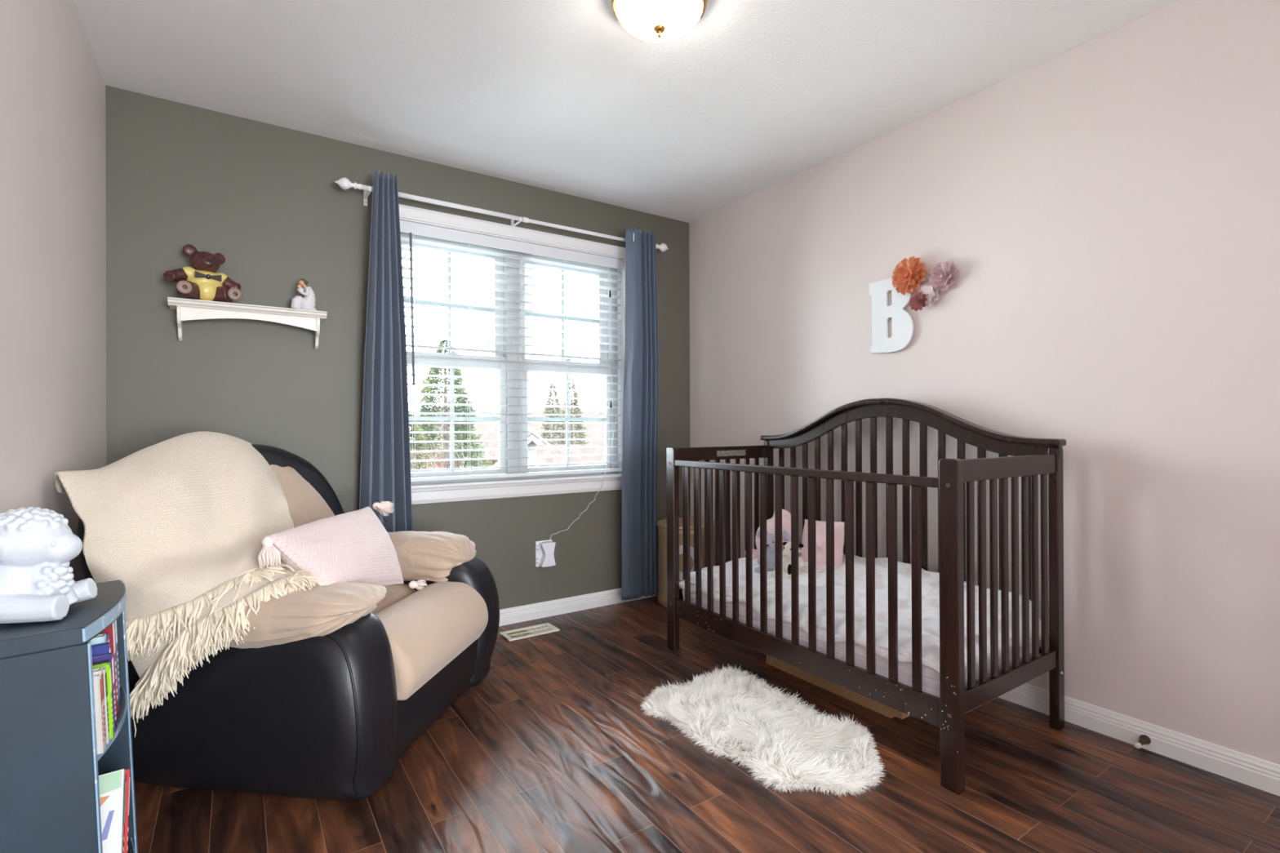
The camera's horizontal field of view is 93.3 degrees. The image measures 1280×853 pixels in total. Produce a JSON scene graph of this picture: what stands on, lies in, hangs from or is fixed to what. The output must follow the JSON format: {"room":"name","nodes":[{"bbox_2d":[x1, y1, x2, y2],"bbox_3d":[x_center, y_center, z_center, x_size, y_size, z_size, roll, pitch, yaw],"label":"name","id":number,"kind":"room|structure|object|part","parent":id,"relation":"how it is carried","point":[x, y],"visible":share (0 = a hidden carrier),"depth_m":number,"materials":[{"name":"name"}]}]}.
{"room":"bedroom","nodes":[
{"label":"bedroom","id":0,"kind":"room"},
{"bbox_2d":[0,0,106,582],"bbox_3d":[-0.531,-0.144,-0.078,0.120,2.440,6.361,0,0,-34],"label":"wall","id":1,"kind":"structure","parent":0,"point":[53,99],"depth_m":1.66,"materials":[{"name":"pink paint"}]},
{"bbox_2d":[105,84,690,609],"bbox_3d":[-0.945,-0.136,3.293,2.945,2.440,0.200,0,0,-34],"label":"wall","id":2,"kind":"structure","parent":0,"point":[265,197],"depth_m":2.75,"materials":[{"name":"grey paint"}]},
{"bbox_2d":[167,297,327,349],"bbox_3d":[-1.675,-0.435,2.605,0.566,0.158,0.133,0,0,-34],"label":"wall shelf","id":3,"kind":"object","parent":2,"relation":"attached to","point":[188,309],"visible":1,"depth_m":2.56,"materials":[{"name":"white paint"}]},
{"bbox_2d":[163,244,242,302],"bbox_3d":[-1.799,-0.630,2.489,0.142,0.229,0.265,0,0,42],"label":"ornament","id":4,"kind":"object","parent":3,"relation":"on","point":[202,283],"visible":0.97,"depth_m":2.46,"materials":[{"name":"brown ceramic"}]},
{"bbox_2d":[290,278,316,311],"bbox_3d":[-1.504,-0.587,2.701,0.096,0.147,0.073,0,0,-14],"label":"figurine","id":5,"kind":"object","parent":3,"relation":"on","point":[307,302],"visible":0.91,"depth_m":2.68,"materials":[{"name":"white ceramic"}]},
{"bbox_2d":[333,177,668,252],"bbox_3d":[-0.628,-1.110,3.313,1.900,0.080,0.128,0,0,-34],"label":"curtain rod","id":6,"kind":"object","parent":2,"relation":"attached to","point":[344,183],"visible":0.86,"depth_m":3.12,"materials":[{"name":"white paint"}]},
{"bbox_2d":[359,169,413,532],"bbox_3d":[-1.205,-0.069,2.862,0.260,2.246,0.134,0,0,-34],"label":"curtain","id":7,"kind":"object","parent":6,"relation":"hanging from","point":[385,459],"visible":0.68,"depth_m":2.84,"materials":[{"name":"blue fabric"}]},
{"bbox_3d":[-0.965,-1.119,3.043,0.810,0.022,0.023,0,0,-34],"label":"rod","id":8,"kind":"part","parent":6,"relation":"part of","materials":[{"name":"white paint"}]},
{"bbox_3d":[-0.271,-1.121,3.507,0.860,0.018,0.019,0,0,-34],"label":"rod","id":9,"kind":"part","parent":6,"relation":"part of","materials":[{"name":"white paint"}]},
{"bbox_2d":[621,227,658,599],"bbox_3d":[0.013,-0.072,3.656,0.266,2.217,0.097,0,0,-39],"label":"curtain","id":10,"kind":"object","parent":6,"relation":"hanging from","point":[639,544],"visible":1,"depth_m":3.63,"materials":[{"name":"blue fabric"}]},
{"bbox_2d":[399,204,625,504],"bbox_3d":[-0.698,-0.358,3.438,1.490,1.496,0.236,0,0,-34],"label":"window","id":11,"kind":"structure","parent":2,"relation":"in","point":[449,491],"depth_m":3.43,"materials":[{"name":"white paint"}]},
{"bbox_3d":[-1.031,-0.653,3.301,0.585,0.641,0.035,0,0,-34],"label":"sash","id":12,"kind":"part","parent":11,"relation":"part of","materials":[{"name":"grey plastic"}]},
{"bbox_3d":[-1.007,-0.059,3.267,0.585,0.669,0.035,0,0,-34],"label":"sash","id":13,"kind":"part","parent":11,"relation":"part of","materials":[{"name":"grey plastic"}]},
{"bbox_2d":[400,220,622,482],"bbox_3d":[-0.669,-0.377,3.395,1.336,1.315,0.073,0,0,-34],"label":"blind","id":14,"kind":"object","parent":11,"relation":"attached to","point":[406,227],"visible":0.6,"depth_m":3.35,"materials":[{"name":"white plastic"}]},
{"bbox_3d":[-0.672,0.271,3.402,1.336,0.019,0.052,0,0,-34],"label":"rail","id":15,"kind":"part","parent":14,"relation":"part of","materials":[{"name":"white plastic"}]},
{"bbox_3d":[-0.183,-0.563,3.688,0.007,0.830,0.006,0,0,-34],"label":"pull cord","id":16,"kind":"part","parent":14,"relation":"part of","materials":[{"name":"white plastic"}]},
{"bbox_3d":[-0.668,0.305,3.395,1.360,0.018,0.136,0,0,-34],"label":"sill","id":17,"kind":"part","parent":11,"relation":"part of","materials":[{"name":"white paint"}]},
{"bbox_3d":[-0.471,-0.672,3.676,0.497,0.560,0.004,0,0,-34],"label":"pane","id":18,"kind":"part","parent":11,"relation":"part of","materials":[{"name":"clear glass"}]},
{"bbox_3d":[-0.464,-0.654,3.681,0.600,0.641,0.035,0,0,-34],"label":"sash","id":19,"kind":"part","parent":11,"relation":"part of","materials":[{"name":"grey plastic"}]},
{"bbox_3d":[-0.440,-0.060,3.647,0.600,0.669,0.035,0,0,-34],"label":"sash","id":20,"kind":"part","parent":11,"relation":"part of","materials":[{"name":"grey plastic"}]},
{"bbox_3d":[-0.438,-0.042,3.647,0.530,0.560,0.004,0,0,-34],"label":"pane","id":21,"kind":"part","parent":11,"relation":"part of","materials":[{"name":"clear glass"}]},
{"bbox_2d":[535,539,555,567],"bbox_3d":[-0.533,0.720,3.412,0.102,0.145,0.054,0,0,-34],"label":"box","id":22,"kind":"object","parent":2,"relation":"attached to","point":[544,549],"visible":1,"depth_m":3.40,"materials":[{"name":"white plastic"}]},
{"bbox_2d":[550,408,617,538],"bbox_3d":[-0.313,0.265,3.565,0.466,0.765,0.048,0,0,-34],"label":"power cord","id":23,"kind":"object","parent":22,"relation":"attached to","point":[617,409],"visible":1,"depth_m":3.61,"materials":[{"name":"white plastic"}]},
{"bbox_2d":[498,581,658,626],"bbox_3d":[-0.881,1.041,3.202,2.945,0.086,0.014,0,0,-34],"label":"baseboard","id":24,"kind":"structure","parent":2,"relation":"attached to","point":[519,614],"depth_m":3.48,"materials":[{"name":"white paint"}]},
{"bbox_2d":[73,0,1178,222],"bbox_3d":[0.737,-1.418,0.778,3.545,0.100,6.361,0,0,-34],"label":"ceiling","id":25,"kind":"structure","parent":0,"point":[557,95],"depth_m":2.32,"materials":[{"name":"white paint"}]},
{"bbox_2d":[611,0,707,42],"bbox_3d":[0.061,-1.296,1.910,0.306,0.133,0.306,0,0,-34],"label":"ceiling light","id":26,"kind":"object","parent":25,"relation":"attached to","point":[650,20],"visible":1,"depth_m":1.88,"materials":[{"name":"white glass"}]},
{"bbox_2d":[133,595,1279,852],"bbox_3d":[0.811,1.122,0.677,3.545,0.100,6.131,0,0,-34],"label":"floor","id":27,"kind":"structure","parent":0,"point":[555,750],"depth_m":1.77,"materials":[{"name":"brown wood"}]},
{"bbox_2d":[0,580,137,852],"bbox_3d":[-1.204,0.727,1.266,0.213,0.708,0.430,0,0,-34],"label":"bookcase","id":28,"kind":"object","parent":27,"relation":"on","point":[51,765],"visible":0.94,"depth_m":1.11,"materials":[{"name":"blue paint"}]},
{"bbox_2d":[0,506,97,623],"bbox_3d":[-1.202,0.270,1.188,0.157,0.221,0.184,0,0,-15],"label":"figurine","id":29,"kind":"object","parent":28,"relation":"on","point":[37,545],"visible":1,"depth_m":1.16,"materials":[{"name":"white ceramic"}]},
{"bbox_3d":[-1.096,0.743,1.094,0.171,0.668,0.016,-3,1,-34],"label":"panel","id":30,"kind":"part","parent":28,"relation":"part of","materials":[{"name":"blue paint"}]},
{"bbox_2d":[88,633,106,644],"bbox_3d":[-1.187,0.537,1.232,0.158,0.196,0.022,0,0,-34],"label":"book","id":31,"kind":"object","parent":28,"relation":"on","point":[100,638],"visible":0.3,"depth_m":1.26,"materials":[{"name":"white paper"}]},
{"bbox_2d":[93,674,104,754],"bbox_3d":[-1.099,0.556,1.121,0.157,0.156,0.010,0,0,-34],"label":"book","id":32,"kind":"object","parent":28,"relation":"on","point":[96,678],"visible":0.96,"depth_m":1.16,"materials":[{"name":"grey paper"}]},
{"bbox_2d":[99,679,103,742],"bbox_3d":[-1.036,0.547,1.163,0.001,0.118,0.008,-3,1,-34],"label":"print","id":33,"kind":"object","parent":32,"relation":"attached to","point":[100,679],"depth_m":1.16},
{"bbox_2d":[93,667,106,749],"bbox_3d":[-1.110,0.553,1.136,0.157,0.161,0.022,0,0,-34],"label":"book","id":34,"kind":"object","parent":28,"relation":"on","point":[100,670],"visible":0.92,"depth_m":1.18,"materials":[{"name":"grey paper"}]},
{"bbox_2d":[101,673,106,737],"bbox_3d":[-1.047,0.545,1.179,0.001,0.122,0.018,-3,1,-34],"label":"print","id":35,"kind":"object","parent":34,"relation":"attached to","point":[102,677],"depth_m":1.18},
{"bbox_2d":[92,659,109,665],"bbox_3d":[-1.141,0.555,1.189,0.157,0.158,0.012,0,0,-34],"label":"book","id":36,"kind":"object","parent":28,"relation":"on","point":[107,660],"visible":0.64,"depth_m":1.22,"materials":[{"name":"grey paper"}]},
{"bbox_2d":[91,642,111,656],"bbox_3d":[-1.164,0.542,1.216,0.158,0.184,0.014,0,0,-34],"label":"book","id":37,"kind":"object","parent":28,"relation":"on","point":[102,648],"visible":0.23,"depth_m":1.25,"materials":[{"name":"blue paper"}]},
{"bbox_2d":[92,662,114,738],"bbox_3d":[-1.130,0.556,1.177,0.157,0.156,0.016,0,0,-34],"label":"book","id":38,"kind":"object","parent":28,"relation":"on","point":[107,665],"visible":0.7,"depth_m":1.21,"materials":[{"name":"green paper"}]},
{"bbox_2d":[109,667,113,727],"bbox_3d":[-1.067,0.547,1.219,0.001,0.118,0.013,-3,2,-34],"label":"print","id":39,"kind":"object","parent":38,"relation":"attached to","point":[110,677],"depth_m":1.22},
{"bbox_2d":[92,652,116,732],"bbox_3d":[-1.148,0.551,1.204,0.157,0.166,0.018,0,0,-34],"label":"book","id":40,"kind":"object","parent":28,"relation":"on","point":[106,656],"visible":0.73,"depth_m":1.24,"materials":[{"name":"blue paper"}]},
{"bbox_2d":[111,657,116,719],"bbox_3d":[-1.086,0.542,1.246,0.001,0.126,0.015,-3,1,-34],"label":"print","id":41,"kind":"object","parent":40,"relation":"attached to","point":[113,665],"depth_m":1.25},
{"bbox_2d":[102,632,109,642],"bbox_3d":[-1.204,0.541,1.258,0.158,0.188,0.026,0,0,-34],"label":"book","id":42,"kind":"object","parent":28,"relation":"on","point":[107,633],"visible":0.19,"depth_m":1.30,"materials":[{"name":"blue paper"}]},
{"bbox_2d":[102,666,110,743],"bbox_3d":[-1.122,0.557,1.158,0.157,0.154,0.018,0,0,-34],"label":"book","id":43,"kind":"object","parent":28,"relation":"on","point":[104,673],"visible":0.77,"depth_m":1.19,"materials":[{"name":"grey paper"}]},
{"bbox_2d":[105,671,109,731],"bbox_3d":[-1.059,0.549,1.200,0.001,0.117,0.015,-3,1,-34],"label":"print","id":44,"kind":"object","parent":43,"relation":"attached to","point":[106,685],"depth_m":1.20},
{"bbox_2d":[99,622,118,714],"bbox_3d":[-1.215,0.525,1.284,0.159,0.220,0.020,0,0,-34],"label":"book","id":45,"kind":"object","parent":28,"relation":"on","point":[110,629],"visible":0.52,"depth_m":1.32,"materials":[{"name":"red paper"}]},
{"bbox_2d":[112,622,118,699],"bbox_3d":[-1.152,0.514,1.326,0.001,0.169,0.017,-3,1,-34],"label":"print","id":46,"kind":"object","parent":45,"relation":"attached to","point":[113,631],"depth_m":1.32},
{"bbox_2d":[98,768,125,852],"bbox_3d":[-1.137,0.870,1.211,0.161,0.261,0.165,0,0,-34],"label":"book","id":47,"kind":"object","parent":28,"relation":"on","point":[112,784],"visible":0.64,"depth_m":1.26,"materials":[{"name":"white paper"}]},
{"bbox_2d":[99,795,109,806],"bbox_3d":[-1.163,0.803,1.227,0.128,0.058,0.001,-3,-30,-34],"label":"print","id":48,"kind":"object","parent":47,"relation":"attached to","point":[102,799],"depth_m":1.26},
{"bbox_2d":[102,809,114,840],"bbox_3d":[-1.148,0.834,1.214,0.136,0.065,0.001,-3,-30,-34],"label":"print","id":49,"kind":"object","parent":47,"relation":"attached to","point":[106,829],"depth_m":1.25},
{"bbox_2d":[98,770,121,795],"bbox_3d":[-1.170,0.764,1.251,0.146,0.048,0.001,-3,-30,-34],"label":"print","id":50,"kind":"object","parent":47,"relation":"attached to","point":[112,781],"depth_m":1.28},
{"bbox_2d":[121,778,125,852],"bbox_3d":[-1.077,0.858,1.258,0.001,0.225,0.018,-3,-30,-34],"label":"print","id":51,"kind":"object","parent":47,"relation":"attached to","point":[124,781],"depth_m":1.28},
{"bbox_3d":[-1.322,0.745,1.431,0.171,0.668,0.016,-3,1,-34],"label":"panel","id":52,"kind":"part","parent":28,"relation":"part of","materials":[{"name":"blue paint"}]},
{"bbox_2d":[114,619,119,702],"bbox_3d":[-1.261,0.525,1.342,0.159,0.221,0.018,0,0,-34],"label":"book","id":53,"kind":"object","parent":28,"relation":"on","point":[115,621],"visible":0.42,"depth_m":1.38,"materials":[{"name":"blue paper"}]},
{"bbox_3d":[-1.203,0.643,1.267,0.179,0.020,0.388,-3,1,-34],"label":"shelf","id":54,"kind":"part","parent":28,"relation":"part of","materials":[{"name":"blue paint"}]},
{"bbox_2d":[123,773,126,852],"bbox_3d":[-1.157,0.881,1.238,0.160,0.238,0.148,0,0,-34],"label":"book","id":55,"kind":"object","parent":28,"relation":"on","point":[126,774],"visible":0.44,"depth_m":1.30,"materials":[{"name":"red paper"}]},
{"bbox_2d":[124,768,130,852],"bbox_3d":[-1.188,0.891,1.284,0.159,0.219,0.142,0,0,-34],"label":"book","id":56,"kind":"object","parent":28,"relation":"on","point":[127,771],"visible":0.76,"depth_m":1.34,"materials":[{"name":"red paper"}]},
{"bbox_2d":[127,777,130,849],"bbox_3d":[-1.127,0.881,1.330,0.001,0.198,0.007,-3,-32,-34],"label":"print","id":57,"kind":"object","parent":56,"relation":"attached to","point":[130,777],"depth_m":1.35},
{"bbox_3d":[-1.190,1.012,1.274,0.179,0.020,0.388,-3,1,-34],"label":"shelf","id":58,"kind":"part","parent":28,"relation":"part of","materials":[{"name":"blue paint"}]},
{"bbox_2d":[77,444,499,800],"bbox_3d":[-1.135,0.575,2.198,0.971,1.027,1.111,0,0,8],"label":"recliner chair","id":59,"kind":"object","parent":27,"relation":"on","point":[331,685],"visible":0.63,"depth_m":1.70,"materials":[{"name":"black leather"}]},
{"bbox_2d":[53,431,321,737],"bbox_3d":[-1.289,0.402,1.968,0.758,0.771,0.831,0,0,8],"label":"throw blanket","id":60,"kind":"object","parent":59,"relation":"on","point":[183,521],"visible":0.87,"depth_m":1.73,"materials":[{"name":"beige fabric"}]},
{"bbox_3d":[-1.433,0.465,2.220,0.376,0.804,1.066,0,0,8],"label":"backrest","id":61,"kind":"part","parent":59,"relation":"part of","materials":[{"name":"beige fabric"}]},
{"bbox_3d":[-1.127,0.811,1.804,0.803,0.531,0.276,0,0,8],"label":"arm","id":62,"kind":"part","parent":59,"relation":"part of","materials":[{"name":"black leather"}]},
{"bbox_2d":[270,464,334,528],"bbox_3d":[-1.381,0.388,2.218,0.443,0.596,0.782,0,0,8],"label":"cushion","id":63,"kind":"object","parent":59,"relation":"on","point":[308,495],"depth_m":2.41,"materials":[{"name":"beige fabric"}]},
{"bbox_2d":[229,582,386,648],"bbox_3d":[-1.114,0.550,1.792,0.689,0.180,0.313,0,0,8],"label":"cushion","id":64,"kind":"object","parent":59,"relation":"on","point":[337,615],"depth_m":1.67,"materials":[{"name":"beige fabric"}]},
{"bbox_2d":[257,501,427,590],"bbox_3d":[-1.001,0.479,2.127,0.258,0.346,0.768,0,0,8],"label":"lumbar pillow","id":65,"kind":"object","parent":59,"relation":"on","point":[353,546],"visible":0.93,"depth_m":1.96,"materials":[{"name":"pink fabric"}]},
{"bbox_2d":[387,530,475,582],"bbox_3d":[-1.029,0.559,2.590,0.639,0.218,0.278,0,0,8],"label":"cushion","id":66,"kind":"object","parent":59,"relation":"on","point":[427,556],"depth_m":2.46,"materials":[{"name":"beige fabric"}]},
{"bbox_3d":[-1.016,0.812,2.605,0.803,0.531,0.271,0,0,8],"label":"arm","id":67,"kind":"part","parent":59,"relation":"part of","materials":[{"name":"beige fabric"}]},
{"bbox_2d":[498,622,559,641],"bbox_3d":[-0.581,1.079,3.177,0.288,0.007,0.144,0,0,-34],"label":"floor vent","id":68,"kind":"object","parent":27,"relation":"in","point":[543,628],"visible":1,"depth_m":3.17,"materials":[{"name":"white metal"}]},
{"bbox_2d":[656,517,715,608],"bbox_3d":[0.294,0.832,3.696,0.384,0.497,0.384,0,0,-34],"label":"hamper","id":69,"kind":"object","parent":27,"relation":"on","point":[662,524],"visible":0.4,"depth_m":3.59,"materials":[{"name":"brown wicker"}]},
{"bbox_3d":[0.293,0.593,3.697,0.380,0.019,0.380,0,0,-34],"label":"lid","id":70,"kind":"part","parent":69,"relation":"part of","materials":[{"name":"beige wicker"}]},
{"bbox_2d":[639,664,885,797],"bbox_3d":[0.434,1.046,2.157,0.605,0.060,0.933,0,0,-34],"label":"rug","id":71,"kind":"object","parent":27,"relation":"on","point":[785,743],"visible":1,"depth_m":2.08,"materials":[{"name":"white fur"}]},
{"bbox_2d":[765,654,909,719],"bbox_3d":[0.934,1.000,2.580,0.421,0.150,0.675,0,0,-34],"label":"cardboard box","id":72,"kind":"object","parent":27,"relation":"on","point":[866,702],"visible":0.17,"depth_m":2.42,"materials":[{"name":"brown"}]},
{"bbox_2d":[666,398,1066,795],"bbox_3d":[0.822,0.475,2.547,0.713,1.201,1.446,0,0,-34],"label":"crib","id":73,"kind":"object","parent":27,"relation":"on","point":[1032,457],"visible":0.95,"depth_m":2.14,"materials":[{"name":"brown wood"}]},
{"bbox_3d":[0.160,0.590,2.929,0.034,0.978,0.058,0,0,-34],"label":"post","id":74,"kind":"part","parent":73,"relation":"part of","materials":[{"name":"brown wood"}]},
{"bbox_3d":[0.429,0.825,3.121,0.626,0.062,0.020,0,0,-34],"label":"rail","id":75,"kind":"part","parent":73,"relation":"part of","materials":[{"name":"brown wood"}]},
{"bbox_3d":[0.426,0.137,3.122,0.626,0.067,0.022,0,0,-34],"label":"rail","id":76,"kind":"part","parent":73,"relation":"part of","materials":[{"name":"brown wood"}]},
{"bbox_3d":[0.707,0.578,3.308,0.045,1.000,0.032,0,0,-34],"label":"post","id":77,"kind":"part","parent":73,"relation":"part of","materials":[{"name":"brown wood"}]},
{"bbox_3d":[0.541,0.172,2.360,0.025,0.030,1.314,0,0,-34],"label":"rail","id":78,"kind":"part","parent":73,"relation":"part of","materials":[{"name":"brown wood"}]},
{"bbox_3d":[0.543,0.866,2.358,0.021,0.084,1.314,0,0,-34],"label":"rail","id":79,"kind":"part","parent":73,"relation":"part of","materials":[{"name":"brown wood"}]},
{"bbox_2d":[682,579,1031,697],"bbox_3d":[0.814,0.789,2.543,0.623,0.137,1.350,0,0,-34],"label":"mattress","id":80,"kind":"object","parent":73,"relation":"in","point":[931,677],"visible":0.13,"depth_m":2.08,"materials":[{"name":"white fabric"}]},
{"bbox_2d":[678,549,1040,673],"bbox_3d":[0.817,0.683,2.539,0.638,0.200,1.352,0,0,-34],"label":"bedding","id":81,"kind":"object","parent":80,"relation":"on","point":[930,580],"visible":0.46,"depth_m":2.29,"materials":[{"name":"fabric"}]},
{"bbox_2d":[744,509,791,558],"bbox_3d":[0.654,0.548,3.005,0.138,0.285,0.324,0,0,-34],"label":"cushion","id":82,"kind":"object","parent":81,"relation":"on","point":[786,516],"visible":0.33,"depth_m":2.93,"materials":[{"name":"pink fabric"}]},
{"bbox_2d":[754,529,790,573],"bbox_3d":[0.622,0.594,2.835,0.169,0.221,0.126,0,0,36],"label":"plush bunny","id":83,"kind":"object","parent":81,"relation":"on","point":[771,557],"visible":0.4,"depth_m":2.81,"materials":[{"name":"grey fabric"}]},
{"bbox_2d":[770,542,804,579],"bbox_3d":[0.685,0.616,2.735,0.129,0.178,0.153,0,0,-39],"label":"cow","id":84,"kind":"object","parent":81,"relation":"on","point":[786,557],"visible":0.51,"depth_m":2.72},
{"bbox_2d":[800,519,844,569],"bbox_3d":[0.833,0.566,2.819,0.187,0.260,0.257,0,0,-34],"label":"cushion","id":85,"kind":"object","parent":81,"relation":"on","point":[820,526],"visible":0.32,"depth_m":2.77,"materials":[{"name":"pink fabric"}]},
{"bbox_3d":[1.091,0.005,2.729,0.028,0.223,1.430,0,0,-34],"label":"arched rail","id":86,"kind":"part","parent":73,"relation":"part of","materials":[{"name":"brown wood"}]},
{"bbox_3d":[0.924,0.585,1.789,0.034,0.978,0.058,0,0,-34],"label":"post","id":87,"kind":"part","parent":73,"relation":"part of","materials":[{"name":"brown wood"}]},
{"bbox_3d":[1.202,0.131,1.964,0.626,0.067,0.022,0,0,-34],"label":"rail","id":88,"kind":"part","parent":73,"relation":"part of","materials":[{"name":"brown wood"}]},
{"bbox_3d":[1.205,0.820,1.963,0.626,0.062,0.020,0,0,-34],"label":"rail","id":89,"kind":"part","parent":73,"relation":"part of","materials":[{"name":"brown wood"}]},
{"bbox_3d":[1.483,0.572,2.150,0.045,1.000,0.032,0,0,-34],"label":"post","id":90,"kind":"part","parent":73,"relation":"part of","materials":[{"name":"brown wood"}]},
{"bbox_2d":[688,0,1279,764],"bbox_3d":[2.015,-0.151,1.629,0.120,2.440,6.361,0,0,-34],"label":"wall","id":91,"kind":"structure","parent":0,"point":[1105,210],"depth_m":2.13,"materials":[{"name":"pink paint"}]},
{"bbox_2d":[869,277,914,352],"bbox_3d":[1.156,-0.512,2.780,0.012,0.342,0.223,0,0,-34],"label":"letter sign","id":92,"kind":"object","parent":91,"relation":"attached to","point":[903,324],"visible":0.86,"depth_m":2.78,"materials":[{"name":"white paint"}]},
{"bbox_2d":[891,256,927,295],"bbox_3d":[1.179,-0.670,2.673,0.048,0.169,0.172,0,0,-34],"label":"paper flower","id":93,"kind":"object","parent":92,"relation":"attached to","point":[908,274],"visible":1,"depth_m":2.67,"materials":[{"name":"orange paper"}]},
{"bbox_2d":[909,291,928,311],"bbox_3d":[1.212,-0.547,2.635,0.036,0.087,0.087,0,0,-34],"label":"paper flower","id":94,"kind":"object","parent":91,"relation":"attached to","point":[916,301],"visible":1,"depth_m":2.64,"materials":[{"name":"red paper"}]},
{"bbox_2d":[917,282,939,307],"bbox_3d":[1.249,-0.574,2.626,0.028,0.108,0.106,0,0,-34],"label":"paper flower","id":95,"kind":"object","parent":91,"relation":"attached to","point":[933,296],"visible":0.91,"depth_m":2.62,"materials":[{"name":"white paper"}]},
{"bbox_2d":[928,261,958,291],"bbox_3d":[1.278,-0.639,2.563,0.052,0.131,0.129,0,0,-29],"label":"paper flower","id":96,"kind":"object","parent":91,"relation":"attached to","point":[942,276],"visible":1,"depth_m":2.56,"materials":[{"name":"pink paper"}]},
{"bbox_2d":[998,683,1279,796],"bbox_3d":[1.425,1.030,2.393,0.014,0.086,3.897,0,0,-34],"label":"baseboard","id":97,"kind":"structure","parent":91,"relation":"attached to","point":[1263,775],"depth_m":1.96,"materials":[{"name":"white paint"}]},
{"bbox_2d":[1133,734,1151,748],"bbox_3d":[1.647,1.039,1.983,0.074,0.030,0.030,0,0,-34],"label":"door stop","id":98,"kind":"object","parent":97,"relation":"attached to","point":[1144,740],"visible":1,"depth_m":1.99,"materials":[{"name":"brown metal"}]},
{"label":"outside","id":99,"kind":"structure","parent":0,"visible":0},
{"bbox_3d":[-21.970,4.587,59.746,150.000,0.200,116.239,0,0,-34],"label":"ground","id":100,"kind":"structure","parent":99,"visible":0},
{"bbox_2d":[408,410,435,472],"bbox_3d":[-4.228,2.002,11.044,2.465,4.627,2.704,0,0,-34],"label":"conifer tree","id":101,"kind":"object","parent":100,"relation":"on","point":[419,437],"visible":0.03,"depth_m":10.96,"materials":[{"name":"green plant"}]},
{"bbox_2d":[409,435,480,472],"bbox_3d":[-2.799,2.131,9.262,3.618,4.372,4.565,0,0,3],"label":"shrub","id":102,"kind":"object","parent":100,"relation":"on","point":[432,456],"visible":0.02,"depth_m":8.96,"materials":[{"name":"green plant"}]},
{"bbox_2d":[410,340,494,472],"bbox_3d":[-4.455,1.125,14.060,3.475,6.394,3.472,0,0,-14],"label":"conifer tree","id":103,"kind":"object","parent":100,"relation":"on","point":[433,371],"visible":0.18,"depth_m":13.79,"materials":[{"name":"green plant"}]},
{"bbox_2d":[409,408,534,471],"bbox_3d":[-1.375,2.037,6.358,2.052,4.525,2.686,0,0,-23],"label":"bare tree","id":104,"kind":"object","parent":100,"relation":"on","point":[495,408],"visible":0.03,"depth_m":6.59,"materials":[{"name":"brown plant"}]},
{"bbox_2d":[411,405,604,471],"bbox_3d":[-5.112,1.498,40.506,17.660,5.760,9.700,0,0,1],"label":"house","id":105,"kind":"structure","parent":100,"relation":"on","point":[479,427],"depth_m":38.35,"materials":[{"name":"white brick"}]},
{"bbox_2d":[488,432,551,469],"bbox_3d":[-4.237,2.286,24.115,5.100,4.110,5.660,0,0,-9],"label":"house","id":106,"kind":"structure","parent":100,"relation":"on","point":[531,444],"depth_m":21.63,"materials":[{"name":"grey"}]},
{"bbox_2d":[539,382,562,444],"bbox_3d":[-4.762,0.992,32.934,2.784,6.740,2.836,0,0,-34],"label":"conifer tree","id":107,"kind":"object","parent":100,"relation":"on","point":[547,411],"visible":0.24,"depth_m":32.80,"materials":[{"name":"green plant"}]},
{"bbox_2d":[533,444,604,466],"bbox_3d":[-0.619,2.436,19.075,5.260,3.760,4.100,0,0,-6],"label":"house","id":108,"kind":"structure","parent":100,"relation":"on","point":[573,451],"depth_m":18.45,"materials":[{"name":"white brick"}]},
{"bbox_2d":[555,377,590,444],"bbox_3d":[-3.275,1.013,29.011,2.598,6.671,2.689,0,0,14],"label":"conifer tree","id":109,"kind":"object","parent":100,"relation":"on","point":[562,435],"visible":0.19,"depth_m":28.84,"materials":[{"name":"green plant"}]},
{"bbox_2d":[547,424,604,466],"bbox_3d":[-1.232,2.055,14.393,2.595,4.512,4.070,0,0,-3],"label":"bare tree","id":110,"kind":"object","parent":100,"relation":"on","point":[593,424],"visible":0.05,"depth_m":14.98,"materials":[{"name":"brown plant"}]}
]}

